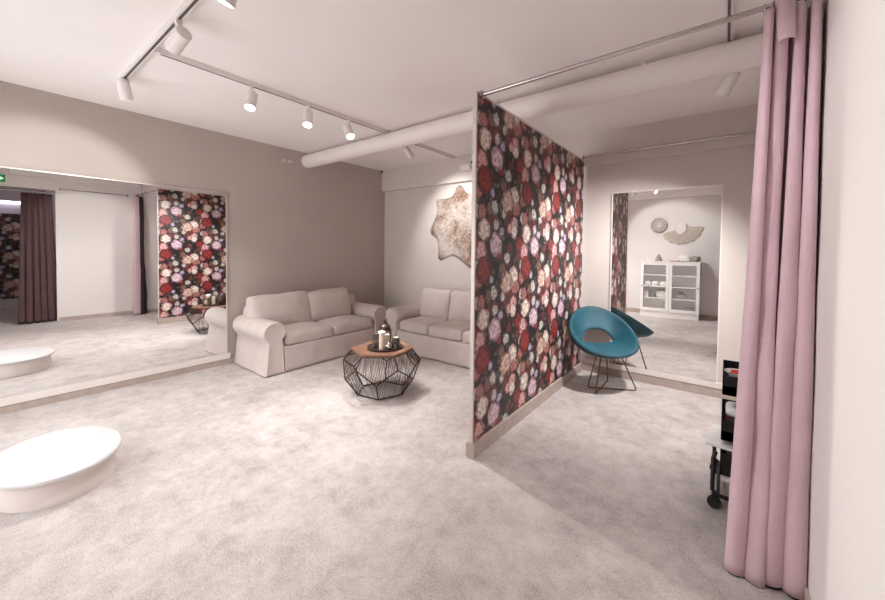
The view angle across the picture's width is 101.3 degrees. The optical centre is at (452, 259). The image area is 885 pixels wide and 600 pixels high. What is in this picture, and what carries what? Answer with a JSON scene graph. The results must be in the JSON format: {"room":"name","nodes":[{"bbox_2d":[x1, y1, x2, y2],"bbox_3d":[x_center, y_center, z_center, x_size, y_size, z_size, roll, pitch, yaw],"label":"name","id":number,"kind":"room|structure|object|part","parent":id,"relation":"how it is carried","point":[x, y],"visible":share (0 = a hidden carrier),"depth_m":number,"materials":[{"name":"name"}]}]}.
{"room":"bridal fitting room","nodes":[
{"label":"bridal fitting room","id":0,"kind":"room"},
{"bbox_2d":[0,81,384,357],"bbox_3d":[-2.741,-0.115,4.364,0.120,2.739,5.260,2,2,37],"label":"wall","id":1,"kind":"structure","parent":0,"point":[292,227],"depth_m":4.46,"materials":[{"name":"beige paint"}]},
{"bbox_2d":[0,166,227,398],"bbox_3d":[-3.390,0.187,3.403,0.016,1.912,2.334,2,2,37],"label":"wall mirror","id":2,"kind":"object","parent":1,"relation":"attached to","point":[100,278],"visible":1,"depth_m":3.46,"materials":[{"name":"clear glass"}]},
{"bbox_2d":[0,353,230,406],"bbox_3d":[-3.395,1.176,3.428,0.028,0.062,2.380,2,2,37],"label":"trim","id":3,"kind":"structure","parent":1,"relation":"attached to","point":[7,401],"depth_m":3.48,"materials":[{"name":"white wood"}]},
{"bbox_2d":[0,357,234,414],"bbox_3d":[-2.681,1.225,4.380,0.022,0.062,4.958,2,2,37],"label":"baseboard","id":4,"kind":"structure","parent":1,"relation":"attached to","point":[30,404],"depth_m":3.50,"materials":[{"name":"beige wood"}]},
{"bbox_2d":[0,0,773,170],"bbox_3d":[0.399,-1.446,1.929,8.059,0.120,5.400,2,2,37],"label":"ceiling","id":5,"kind":"structure","parent":0,"point":[390,65],"depth_m":2.55,"materials":[{"name":"paint"}]},
{"bbox_2d":[114,0,201,85],"bbox_3d":[-1.066,-1.378,1.702,4.220,0.036,0.036,2,2,37],"label":"track","id":6,"kind":"object","parent":5,"relation":"attached to","point":[187,6],"visible":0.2,"depth_m":2.28,"materials":[{"name":"white metal"}]},
{"bbox_2d":[115,78,133,100],"bbox_3d":[-2.558,-1.323,2.833,0.084,0.171,0.126,0,2,-6],"label":"track spotlight","id":7,"kind":"object","parent":6,"relation":"attached to","point":[123,85],"visible":1,"depth_m":2.81,"materials":[{"name":"white metal"}]},
{"bbox_2d":[164,18,191,54],"bbox_3d":[-1.579,-1.287,2.092,0.170,0.181,0.084,1,2,29],"label":"track spotlight","id":8,"kind":"object","parent":6,"relation":"attached to","point":[180,37],"visible":1,"depth_m":2.07,"materials":[{"name":"white metal"}]},
{"bbox_2d":[218,0,236,8],"bbox_3d":[-1.028,-1.268,1.676,0.133,0.187,0.084,1,2,17],"label":"track spotlight","id":9,"kind":"object","parent":6,"relation":"attached to","point":[229,3],"visible":1,"depth_m":1.70,"materials":[{"name":"white metal"}]},
{"bbox_2d":[154,47,390,133],"bbox_3d":[-1.355,-1.423,3.293,0.036,0.036,2.140,2,2,37],"label":"track","id":10,"kind":"object","parent":5,"relation":"attached to","point":[159,51],"visible":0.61,"depth_m":2.97,"materials":[{"name":"white metal"}]},
{"bbox_2d":[244,85,257,111],"bbox_3d":[-1.627,-1.300,2.936,0.084,0.202,0.132,0,2,-11],"label":"track spotlight","id":11,"kind":"object","parent":10,"relation":"attached to","point":[250,103],"visible":1,"depth_m":2.92,"materials":[{"name":"white metal"}]},
{"bbox_2d":[302,105,312,127],"bbox_3d":[-1.325,-1.307,3.335,0.084,0.202,0.135,0,2,-14],"label":"track spotlight","id":12,"kind":"object","parent":10,"relation":"attached to","point":[307,114],"visible":1,"depth_m":3.31,"materials":[{"name":"white metal"}]},
{"bbox_2d":[343,120,354,139],"bbox_3d":[-1.053,-1.314,3.693,0.084,0.201,0.152,-1,2,-42],"label":"track spotlight","id":13,"kind":"object","parent":10,"relation":"attached to","point":[348,131],"visible":1,"depth_m":3.67,"materials":[{"name":"white metal"}]},
{"bbox_2d":[415,143,456,158],"bbox_3d":[-0.266,-1.450,4.783,0.036,0.036,1.050,2,2,37],"label":"track","id":14,"kind":"object","parent":5,"relation":"attached to","point":[419,144],"visible":0.64,"depth_m":4.83,"materials":[{"name":"white metal"}]},
{"bbox_2d":[402,146,413,158],"bbox_3d":[-0.540,-1.330,4.424,0.087,0.195,0.165,2,2,37],"label":"track spotlight","id":15,"kind":"object","parent":14,"relation":"attached to","point":[406,150],"visible":0.69,"depth_m":4.40,"materials":[{"name":"white metal"}]},
{"bbox_2d":[301,33,762,167],"bbox_3d":[-0.062,-1.331,3.634,4.974,0.209,0.184,2,2,37],"label":"ceiling pipe","id":16,"kind":"object","parent":5,"relation":"attached to","point":[745,53],"visible":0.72,"depth_m":2.71,"materials":[{"name":"white metal"}]},
{"bbox_2d":[725,0,733,42],"bbox_3d":[1.371,-1.354,1.792,0.036,0.036,1.950,2,2,37],"label":"track","id":17,"kind":"object","parent":5,"relation":"attached to","point":[729,4],"visible":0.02,"depth_m":2.06,"materials":[{"name":"white metal"}]},
{"bbox_2d":[715,72,740,96],"bbox_3d":[1.848,-1.221,2.432,0.084,0.256,0.149,0,2,-14],"label":"track spotlight","id":18,"kind":"object","parent":17,"relation":"attached to","point":[728,82],"visible":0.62,"depth_m":2.41,"materials":[{"name":"white metal"}]},
{"bbox_2d":[0,353,793,599],"bbox_3d":[0.368,1.412,2.004,8.059,0.120,5.400,2,2,37],"label":"floor","id":19,"kind":"structure","parent":0,"point":[231,481],"depth_m":2.02,"materials":[{"name":"beige carpet"}]},
{"bbox_2d":[0,426,121,512],"bbox_3d":[-2.364,1.232,2.173,0.724,0.168,0.566,2,2,37],"label":"podium","id":20,"kind":"object","parent":19,"relation":"on","point":[48,470],"visible":1,"depth_m":2.06,"materials":[{"name":"white plastic"}]},
{"bbox_2d":[233,287,386,376],"bbox_3d":[-1.785,0.831,4.819,0.804,0.827,1.789,2,2,37],"label":"sofa","id":21,"kind":"object","parent":19,"relation":"on","point":[283,332],"visible":0.94,"depth_m":4.43,"materials":[{"name":"beige fabric"}]},
{"bbox_3d":[-2.247,0.966,4.212,0.804,0.574,0.260,2,2,37],"label":"arm","id":22,"kind":"part","parent":21,"relation":"part of","materials":[{"name":"beige fabric"}]},
{"bbox_2d":[246,291,311,324],"bbox_3d":[-2.158,0.649,4.567,0.309,0.459,0.782,2,2,37],"label":"cushion","id":23,"kind":"object","parent":21,"relation":"on","point":[288,308],"depth_m":4.47,"materials":[{"name":"beige fabric"}]},
{"bbox_3d":[-2.017,0.847,4.997,0.210,0.629,1.583,2,2,37],"label":"backrest","id":24,"kind":"part","parent":21,"relation":"part of","materials":[{"name":"beige fabric"}]},
{"bbox_2d":[282,321,332,345],"bbox_3d":[-1.925,0.907,4.524,0.605,0.209,0.646,2,2,37],"label":"seat cushion","id":25,"kind":"object","parent":21,"relation":"on","point":[295,333],"depth_m":4.39,"materials":[{"name":"beige fabric"}]},
{"bbox_2d":[307,287,350,321],"bbox_3d":[-1.751,0.638,5.106,0.304,0.455,0.688,2,2,37],"label":"cushion","id":26,"kind":"object","parent":21,"relation":"on","point":[322,304],"depth_m":4.97,"materials":[{"name":"beige fabric"}]},
{"bbox_2d":[317,315,372,334],"bbox_3d":[-1.536,0.898,5.037,0.607,0.207,0.649,2,2,37],"label":"seat cushion","id":27,"kind":"object","parent":21,"relation":"on","point":[340,324],"depth_m":4.88,"materials":[{"name":"beige fabric"}]},
{"bbox_3d":[-1.325,0.944,5.431,0.804,0.574,0.260,2,2,37],"label":"arm","id":28,"kind":"part","parent":21,"relation":"part of","materials":[{"name":"beige fabric"}]},
{"bbox_2d":[343,341,420,399],"bbox_3d":[-0.695,1.083,3.579,0.757,0.429,0.750,2,2,37],"label":"coffee table","id":29,"kind":"object","parent":19,"relation":"on","point":[361,350],"visible":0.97,"depth_m":3.44,"materials":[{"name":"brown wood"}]},
{"bbox_3d":[-0.977,0.989,3.718,0.137,0.204,0.352,1,2,27],"label":"hatched panel","id":30,"kind":"part","parent":29,"relation":"part of","materials":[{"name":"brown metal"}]},
{"bbox_3d":[-0.962,0.995,3.406,0.134,0.199,0.325,0,2,-33],"label":"hatched panel","id":31,"kind":"part","parent":29,"relation":"part of","materials":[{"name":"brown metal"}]},
{"bbox_3d":[-0.982,1.139,3.563,0.149,0.310,0.351,1,2,-3],"label":"hatched panel","id":32,"kind":"part","parent":29,"relation":"part of","materials":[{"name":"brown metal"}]},
{"bbox_3d":[-0.824,1.155,3.323,0.300,0.295,0.142,1,2,27],"label":"hatched panel","id":33,"kind":"part","parent":29,"relation":"part of","materials":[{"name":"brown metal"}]},
{"bbox_3d":[-0.676,1.002,3.255,0.361,0.201,0.135,1,2,-3],"label":"hatched panel","id":34,"kind":"part","parent":29,"relation":"part of","materials":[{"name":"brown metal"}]},
{"bbox_2d":[367,342,402,351],"bbox_3d":[-0.660,0.861,3.567,0.350,0.017,0.350,2,2,37],"label":"tray","id":35,"kind":"object","parent":29,"relation":"on","point":[369,346],"visible":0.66,"depth_m":3.48,"materials":[{"name":"black metal"}]},
{"bbox_2d":[372,335,377,348],"bbox_3d":[-0.750,0.799,3.521,0.052,0.125,0.052,2,2,37],"label":"glass","id":36,"kind":"object","parent":35,"relation":"on","point":[374,337],"visible":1,"depth_m":3.50,"materials":[{"name":"clear glass"}]},
{"bbox_2d":[378,330,385,349],"bbox_3d":[-0.677,0.774,3.491,0.073,0.180,0.068,2,2,37],"label":"pillar candle","id":37,"kind":"object","parent":35,"relation":"on","point":[381,333],"visible":1,"depth_m":3.47,"materials":[{"name":"beige wax"}]},
{"bbox_2d":[377,320,391,344],"bbox_3d":[-0.687,0.740,3.692,0.144,0.236,0.144,2,2,37],"label":"lidded jar","id":38,"kind":"object","parent":35,"relation":"on","point":[386,327],"visible":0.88,"depth_m":3.65,"materials":[{"name":"silver metal"}]},
{"bbox_3d":[-0.686,0.655,3.690,0.120,0.065,0.120,2,2,37],"label":"lid","id":39,"kind":"part","parent":38,"relation":"part of","materials":[{"name":"silver metal"}]},
{"bbox_2d":[385,334,389,344],"bbox_3d":[-0.636,0.787,3.554,0.060,0.150,0.060,2,2,37],"label":"pillar candle","id":40,"kind":"object","parent":35,"relation":"on","point":[387,336],"visible":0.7,"depth_m":3.53,"materials":[{"name":"beige wax"}]},
{"bbox_2d":[385,341,392,349],"bbox_3d":[-0.604,0.824,3.474,0.072,0.081,0.072,2,2,37],"label":"ball","id":41,"kind":"object","parent":35,"relation":"on","point":[389,345],"visible":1,"depth_m":3.45,"materials":[{"name":"silver glass"}]},
{"bbox_2d":[392,336,399,347],"bbox_3d":[-0.549,0.811,3.546,0.072,0.105,0.072,2,2,37],"label":"pillar candle","id":42,"kind":"object","parent":35,"relation":"on","point":[395,339],"visible":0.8,"depth_m":3.52,"materials":[{"name":"beige wax"}]},
{"bbox_3d":[-0.537,1.149,3.332,0.348,0.312,0.150,0,2,-33],"label":"hatched panel","id":43,"kind":"part","parent":29,"relation":"part of","materials":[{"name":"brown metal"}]},
{"bbox_3d":[-0.563,1.136,3.829,0.345,0.312,0.164,2,2,37],"label":"hatched panel","id":44,"kind":"part","parent":29,"relation":"part of","materials":[{"name":"brown metal"}]},
{"bbox_3d":[-0.408,0.994,3.433,0.126,0.187,0.314,1,2,27],"label":"hatched panel","id":45,"kind":"part","parent":29,"relation":"part of","materials":[{"name":"brown metal"}]},
{"bbox_3d":[-0.405,1.154,3.574,0.141,0.293,0.307,1,2,-3],"label":"hatched panel","id":46,"kind":"part","parent":29,"relation":"part of","materials":[{"name":"brown metal"}]},
{"bbox_3d":[-0.423,0.993,3.749,0.135,0.202,0.351,0,2,-33],"label":"hatched panel","id":47,"kind":"part","parent":29,"relation":"part of","materials":[{"name":"brown metal"}]},
{"bbox_2d":[386,288,470,368],"bbox_3d":[0.115,0.851,4.800,2.096,0.830,0.804,2,2,37],"label":"sofa","id":48,"kind":"object","parent":19,"relation":"on","point":[437,327],"visible":0.55,"depth_m":4.81,"materials":[{"name":"beige fabric"}]},
{"bbox_3d":[-0.620,0.953,5.358,0.257,0.574,0.804,2,2,37],"label":"arm","id":49,"kind":"part","parent":48,"relation":"part of","materials":[{"name":"beige fabric"}]},
{"bbox_2d":[400,316,446,334],"bbox_3d":[-0.350,0.913,5.066,0.534,0.205,0.609,2,2,37],"label":"seat cushion","id":50,"kind":"object","parent":48,"relation":"on","point":[409,325],"depth_m":4.89,"materials":[{"name":"beige fabric"}]},
{"bbox_2d":[419,288,452,320],"bbox_3d":[-0.216,0.651,5.234,0.538,0.454,0.307,2,2,37],"label":"cushion","id":51,"kind":"object","parent":48,"relation":"on","point":[435,303],"depth_m":5.10,"materials":[{"name":"beige fabric"}]},
{"bbox_2d":[429,320,469,341],"bbox_3d":[0.073,0.921,4.749,0.535,0.204,0.609,2,2,37],"label":"seat cushion","id":52,"kind":"object","parent":48,"relation":"on","point":[445,330],"depth_m":4.56,"materials":[{"name":"beige fabric"}]},
{"bbox_2d":[448,290,470,322],"bbox_3d":[0.210,0.662,4.916,0.542,0.456,0.297,2,2,37],"label":"cushion","id":53,"kind":"object","parent":48,"relation":"on","point":[459,302],"depth_m":4.85,"materials":[{"name":"beige fabric"}]},
{"bbox_2d":[466,90,583,458],"bbox_3d":[0.813,0.099,3.312,0.064,2.447,2.262,2,2,37],"label":"wall","id":54,"kind":"structure","parent":19,"relation":"on","point":[526,237],"depth_m":2.92,"materials":[{"name":"paper"}]},
{"bbox_3d":[0.800,1.272,3.343,0.064,0.100,2.262,2,2,37],"label":"skirting","id":55,"kind":"part","parent":54,"relation":"part of","materials":[{"name":"beige wood"}]},
{"bbox_2d":[568,306,638,393],"bbox_3d":[1.536,0.923,3.710,0.664,0.791,0.685,1,2,0],"label":"tub chair","id":56,"kind":"object","parent":19,"relation":"on","point":[625,343],"visible":1,"depth_m":3.78,"materials":[{"name":"teal plastic"}]},
{"bbox_2d":[707,359,738,508],"bbox_3d":[1.640,0.960,2.075,0.269,0.806,0.422,2,2,37],"label":"trolley","id":57,"kind":"object","parent":19,"relation":"on","point":[729,384],"visible":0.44,"depth_m":1.98,"materials":[{"name":"black metal"}]},
{"bbox_2d":[705,424,732,451],"bbox_3d":[1.604,1.026,2.069,0.254,0.029,0.344,2,2,37],"label":"board","id":58,"kind":"object","parent":57,"relation":"in","point":[714,436],"visible":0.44,"depth_m":2.03,"materials":[{"name":"paint"}]},
{"bbox_3d":[1.637,1.177,2.081,0.242,0.244,0.412,2,2,37],"label":"frame","id":59,"kind":"part","parent":57,"relation":"part of","materials":[{"name":"black metal"}]},
{"bbox_2d":[720,448,731,476],"bbox_3d":[1.647,1.117,2.066,0.193,0.135,0.320,2,2,37],"label":"basket","id":60,"kind":"object","parent":57,"relation":"on","point":[725,459],"depth_m":1.98,"materials":[{"name":"black plastic"}]},
{"bbox_2d":[721,398,735,441],"bbox_3d":[1.649,0.927,2.061,0.193,0.125,0.320,2,2,37],"label":"basket","id":61,"kind":"object","parent":57,"relation":"on","point":[727,427],"depth_m":1.98,"materials":[{"name":"black plastic"}]},
{"bbox_2d":[724,411,734,421],"bbox_3d":[1.635,0.913,2.040,0.170,0.050,0.140,2,2,37],"label":"folded towel","id":62,"kind":"object","parent":57,"relation":"in","point":[726,417],"visible":0.2,"depth_m":2.04,"materials":[{"name":"brown fabric"}]},
{"bbox_2d":[726,401,735,417],"bbox_3d":[1.636,0.856,2.038,0.160,0.069,0.130,2,2,37],"label":"folded towel","id":63,"kind":"object","parent":62,"relation":"on","point":[730,406],"visible":0.34,"depth_m":2.03,"materials":[{"name":"white fabric"}]},
{"bbox_2d":[722,359,738,396],"bbox_3d":[1.652,0.681,2.054,0.193,0.117,0.320,2,2,37],"label":"basket","id":64,"kind":"object","parent":57,"relation":"on","point":[729,384],"depth_m":1.97,"materials":[{"name":"black plastic"}]},
{"bbox_2d":[724,368,738,377],"bbox_3d":[1.620,0.663,2.059,0.124,0.050,0.124,2,2,37],"label":"bowl","id":65,"kind":"object","parent":57,"relation":"in","point":[727,370],"visible":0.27,"depth_m":2.06,"materials":[{"name":"white ceramic"}]},
{"bbox_2d":[730,369,738,373],"bbox_3d":[1.614,0.652,2.064,0.050,0.046,0.050,2,2,37],"label":"ball","id":66,"kind":"object","parent":65,"relation":"in","point":[734,371],"visible":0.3,"depth_m":2.06,"materials":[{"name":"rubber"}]},
{"bbox_2d":[384,145,754,382],"bbox_3d":[0.921,-0.086,4.816,5.179,2.739,0.120,2,2,37],"label":"wall","id":67,"kind":"structure","parent":0,"point":[412,264],"depth_m":4.13,"materials":[{"name":"beige paint"}]},
{"bbox_2d":[430,185,471,267],"bbox_3d":[0.330,-0.444,5.158,1.680,1.269,0.026,2,2,37],"label":"cowhide","id":68,"kind":"object","parent":67,"relation":"attached to","point":[451,227],"visible":0.4,"depth_m":5.36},
{"bbox_2d":[460,161,471,170],"bbox_3d":[0.244,-1.316,5.103,0.195,0.128,0.200,2,2,37],"label":"alarm box","id":69,"kind":"object","parent":67,"relation":"attached to","point":[464,167],"visible":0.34,"depth_m":5.04,"materials":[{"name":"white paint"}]},
{"bbox_2d":[382,104,757,191],"bbox_3d":[0.795,-1.280,4.771,4.974,0.353,0.070,2,2,37],"label":"beam","id":70,"kind":"structure","parent":67,"relation":"attached to","point":[742,119],"depth_m":3.83,"materials":[{"name":"beige paint"}]},
{"bbox_2d":[584,358,721,388],"bbox_3d":[2.156,1.208,3.814,1.503,0.052,0.026,2,2,37],"label":"trim","id":71,"kind":"structure","parent":67,"relation":"attached to","point":[711,384],"depth_m":3.79,"materials":[{"name":"white wood"}]},
{"bbox_2d":[580,362,736,400],"bbox_3d":[0.791,1.239,4.850,4.952,0.085,0.020,2,2,37],"label":"baseboard","id":72,"kind":"structure","parent":67,"relation":"attached to","point":[703,390],"depth_m":3.79,"materials":[{"name":"beige wood"}]},
{"bbox_2d":[608,184,723,382],"bbox_3d":[2.179,0.224,3.784,0.999,1.913,0.016,2,2,37],"label":"wall mirror","id":73,"kind":"object","parent":67,"relation":"attached to","point":[666,243],"visible":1,"depth_m":3.73,"materials":[{"name":"clear glass"}]},
{"bbox_2d":[582,131,755,159],"bbox_3d":[2.101,-1.141,3.657,1.541,0.055,0.056,2,2,37],"label":"rail","id":74,"kind":"object","parent":67,"relation":"attached to","point":[751,132],"visible":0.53,"depth_m":3.58,"materials":[{"name":"silver metal"}]},
{"bbox_2d":[797,0,811,6],"bbox_3d":[2.162,-0.010,2.439,0.078,2.739,2.178,2,2,37],"label":"wall","id":75,"kind":"structure","parent":0,"point":[809,3],"depth_m":1.54,"materials":[{"name":"paint"}]},
{"bbox_2d":[804,584,810,599],"bbox_3d":[1.771,1.333,1.987,0.090,0.070,3.368,2,2,37],"label":"baseboard","id":76,"kind":"structure","parent":75,"relation":"attached to","point":[806,590],"depth_m":1.43,"materials":[{"name":"beige wood"}]},
{"bbox_2d":[807,0,884,599],"bbox_3d":[1.405,0.013,1.269,0.127,2.739,4.958,2,2,37],"label":"wall","id":77,"kind":"structure","parent":0,"point":[846,545],"depth_m":1.06,"materials":[{"name":"paint"}]},
{"bbox_2d":[479,0,800,98],"bbox_3d":[0.841,-1.083,1.927,1.620,0.073,0.056,2,2,37],"label":"rail","id":78,"kind":"object","parent":77,"relation":"attached to","point":[482,94],"visible":1,"depth_m":1.84,"materials":[{"name":"silver metal"}]},
{"bbox_2d":[724,0,823,599],"bbox_3d":[1.382,0.146,1.558,0.265,2.490,0.253,2,2,43],"label":"curtain","id":79,"kind":"object","parent":78,"relation":"hanging from","point":[767,533],"visible":1,"depth_m":1.49,"materials":[{"name":"pink fabric"}]}
]}

